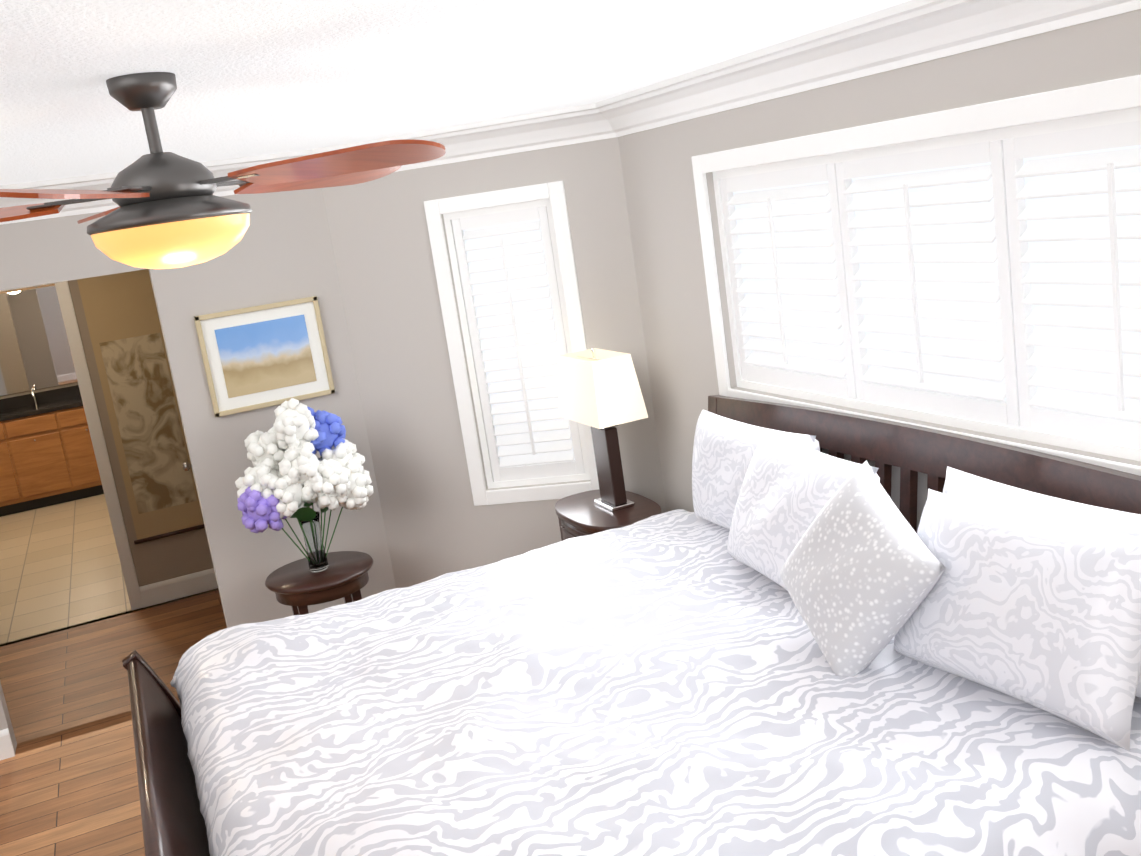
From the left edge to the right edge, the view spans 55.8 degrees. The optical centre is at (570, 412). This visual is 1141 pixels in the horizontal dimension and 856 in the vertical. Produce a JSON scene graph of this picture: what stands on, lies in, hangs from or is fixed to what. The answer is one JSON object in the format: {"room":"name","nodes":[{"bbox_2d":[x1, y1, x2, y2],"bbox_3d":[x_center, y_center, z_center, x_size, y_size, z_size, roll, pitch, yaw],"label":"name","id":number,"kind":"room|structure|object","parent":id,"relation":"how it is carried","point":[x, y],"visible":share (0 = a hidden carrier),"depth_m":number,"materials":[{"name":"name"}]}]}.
{"room":"bedroom","nodes":[
{"label":"bedroom","id":0,"kind":"room"},
{"bbox_2d":[0,280,213,609],"bbox_3d":[-3.099,0.209,6.293,1.600,2.150,0.138,-13,12,-22],"label":"wall","id":1,"kind":"structure","parent":0,"point":[162,559],"depth_m":6.45,"materials":[{"name":"beige paint"}]},
{"bbox_2d":[0,286,77,395],"bbox_3d":[-5.126,-0.716,9.910,1.960,1.070,0.145,-13,12,-22],"label":"bathroom mirror","id":2,"kind":"object","parent":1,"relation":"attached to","point":[35,352],"visible":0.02,"depth_m":10.03,"materials":[{"name":"clear glass"}]},
{"bbox_2d":[0,385,79,408],"bbox_3d":[-5.062,-0.127,10.082,2.160,0.100,0.020,-13,12,-22],"label":"backsplash","id":3,"kind":"structure","parent":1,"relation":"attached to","point":[71,391],"depth_m":10.10,"materials":[{"name":"black stone"}]},
{"bbox_2d":[77,269,204,543],"bbox_3d":[-2.542,-0.050,6.434,0.460,1.644,0.023,-13,12,-22],"label":"scroll","id":4,"kind":"object","parent":1,"relation":"attached to","point":[128,345],"visible":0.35,"depth_m":6.43,"materials":[{"name":"beige fabric"}]},
{"bbox_2d":[139,568,217,606],"bbox_3d":[-2.399,1.074,6.658,0.480,0.130,0.016,-13,12,-22],"label":"baseboard","id":5,"kind":"structure","parent":1,"relation":"attached to","point":[177,588],"depth_m":6.63,"materials":[{"name":"white"}]},
{"bbox_2d":[0,494,226,855],"bbox_3d":[-1.749,1.356,5.372,4.370,0.100,11.720,-13,12,-22],"label":"floor","id":6,"kind":"structure","parent":0,"point":[75,629],"depth_m":5.72,"materials":[{"name":"brown wood"}]},
{"bbox_2d":[0,405,103,516],"bbox_3d":[-4.878,0.407,9.934,2.160,0.850,0.568,-13,12,-22],"label":"bathroom vanity","id":7,"kind":"object","parent":6,"relation":"on","point":[47,456],"depth_m":9.70,"materials":[{"name":"brown wood"}]},
{"bbox_2d":[0,394,82,420],"bbox_3d":[-4.939,-0.025,9.844,2.160,0.040,0.575,-13,12,-22],"label":"countertop","id":8,"kind":"structure","parent":7,"relation":"on","point":[21,410],"depth_m":9.76,"materials":[{"name":"black stone"}]},
{"bbox_2d":[265,551,373,614],"bbox_3d":[-1.103,0.994,4.961,0.490,0.580,0.490,-13,12,-22],"label":"side table","id":9,"kind":"object","parent":6,"relation":"on","point":[298,586],"visible":0.75,"depth_m":4.80,"materials":[{"name":"brown wood"}]},
{"bbox_2d":[235,398,373,571],"bbox_3d":[-1.198,0.326,4.816,0.590,0.800,0.438,-13,12,-22],"label":"vase","id":10,"kind":"object","parent":9,"relation":"on","point":[290,474],"visible":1,"depth_m":4.70,"materials":[{"name":"clear glass"}]},
{"bbox_2d":[555,489,661,540],"bbox_3d":[0.209,0.761,4.821,0.380,0.715,0.620,-13,12,-22],"label":"nightstand","id":11,"kind":"object","parent":6,"relation":"on","point":[581,514],"visible":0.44,"depth_m":4.68,"materials":[{"name":"brown wood"}]},
{"bbox_2d":[558,348,647,510],"bbox_3d":[0.144,0.063,4.697,0.230,0.705,0.430,-13,12,-22],"label":"lamp","id":12,"kind":"object","parent":11,"relation":"on","point":[600,393],"visible":1,"depth_m":4.59,"materials":[{"name":"white fabric"}]},
{"bbox_2d":[122,395,1140,855],"bbox_3d":[0.080,0.855,3.004,2.387,1.293,2.502,-13,12,-22],"label":"bed","id":13,"kind":"object","parent":6,"relation":"on","point":[786,637],"visible":1,"depth_m":2.61,"materials":[{"name":"white fabric"}]},
{"bbox_2d":[691,409,820,563],"bbox_3d":[0.638,0.238,3.783,0.254,0.420,0.700,-2,8,-24],"label":"pillow","id":14,"kind":"object","parent":13,"relation":"on","point":[724,449],"depth_m":3.78,"materials":[{"name":"white fabric"}]},
{"bbox_2d":[727,428,880,623],"bbox_3d":[0.699,0.323,3.320,0.244,0.460,0.660,16,4,-18],"label":"pillow","id":15,"kind":"object","parent":13,"relation":"on","point":[785,479],"depth_m":3.27,"materials":[{"name":"white fabric"}]},
{"bbox_2d":[779,460,946,691],"bbox_3d":[0.725,0.406,2.741,0.195,0.420,0.420,18,28,-25],"label":"pillow","id":16,"kind":"object","parent":13,"relation":"on","point":[859,577],"depth_m":2.64,"materials":[{"name":"white fabric"}]},
{"bbox_2d":[891,488,1140,751],"bbox_3d":[1.036,0.445,2.496,0.244,0.440,0.660,13,0,-30],"label":"pillow","id":17,"kind":"object","parent":13,"relation":"on","point":[1033,614],"depth_m":2.37,"materials":[{"name":"white fabric"}]},
{"bbox_2d":[935,466,1140,711],"bbox_3d":[1.157,0.396,2.623,0.254,0.420,0.700,-2,8,-24],"label":"pillow","id":18,"kind":"object","parent":13,"relation":"on","point":[1122,527],"depth_m":2.53,"materials":[{"name":"white fabric"}]},
{"bbox_2d":[0,0,910,184],"bbox_3d":[-0.898,-0.741,2.168,4.370,0.100,5.740,-13,12,-22],"label":"ceiling","id":19,"kind":"structure","parent":0,"point":[258,77],"depth_m":2.66,"materials":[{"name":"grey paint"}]},
{"bbox_2d":[0,72,445,268],"bbox_3d":[-0.918,-0.510,2.329,1.266,0.402,1.271,-13,12,-22],"label":"ceiling fan","id":20,"kind":"object","parent":19,"relation":"hanging from","point":[172,211],"visible":1,"depth_m":2.23,"materials":[{"name":"brown wood"}]},
{"bbox_2d":[0,9,1140,753],"bbox_3d":[-0.962,0.547,2.314,4.910,2.440,5.740,-13,12,-22],"label":"wall","id":21,"kind":"structure","parent":0,"point":[356,261],"depth_m":4.94,"materials":[{"name":"grey paint"}]},
{"bbox_2d":[182,461,191,470],"bbox_3d":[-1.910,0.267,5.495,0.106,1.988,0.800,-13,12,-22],"label":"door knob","id":22,"kind":"structure","parent":21,"relation":"in","point":[186,466],"depth_m":5.78,"materials":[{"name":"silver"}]},
{"bbox_2d":[194,296,334,416],"bbox_3d":[-1.417,-0.265,5.023,0.560,0.470,0.024,-13,12,-22],"label":"landscape picture","id":23,"kind":"object","parent":21,"relation":"attached to","point":[263,356],"visible":1,"depth_m":5.02,"materials":[{"name":"paper"}]},
{"bbox_2d":[0,0,1140,760],"bbox_3d":[-0.666,0.479,2.438,4.245,2.440,5.500,-13,12,-22],"label":"trim","id":24,"kind":"structure","parent":21,"relation":"attached to","point":[974,268],"depth_m":3.41,"materials":[{"name":"white wood"}]}
]}

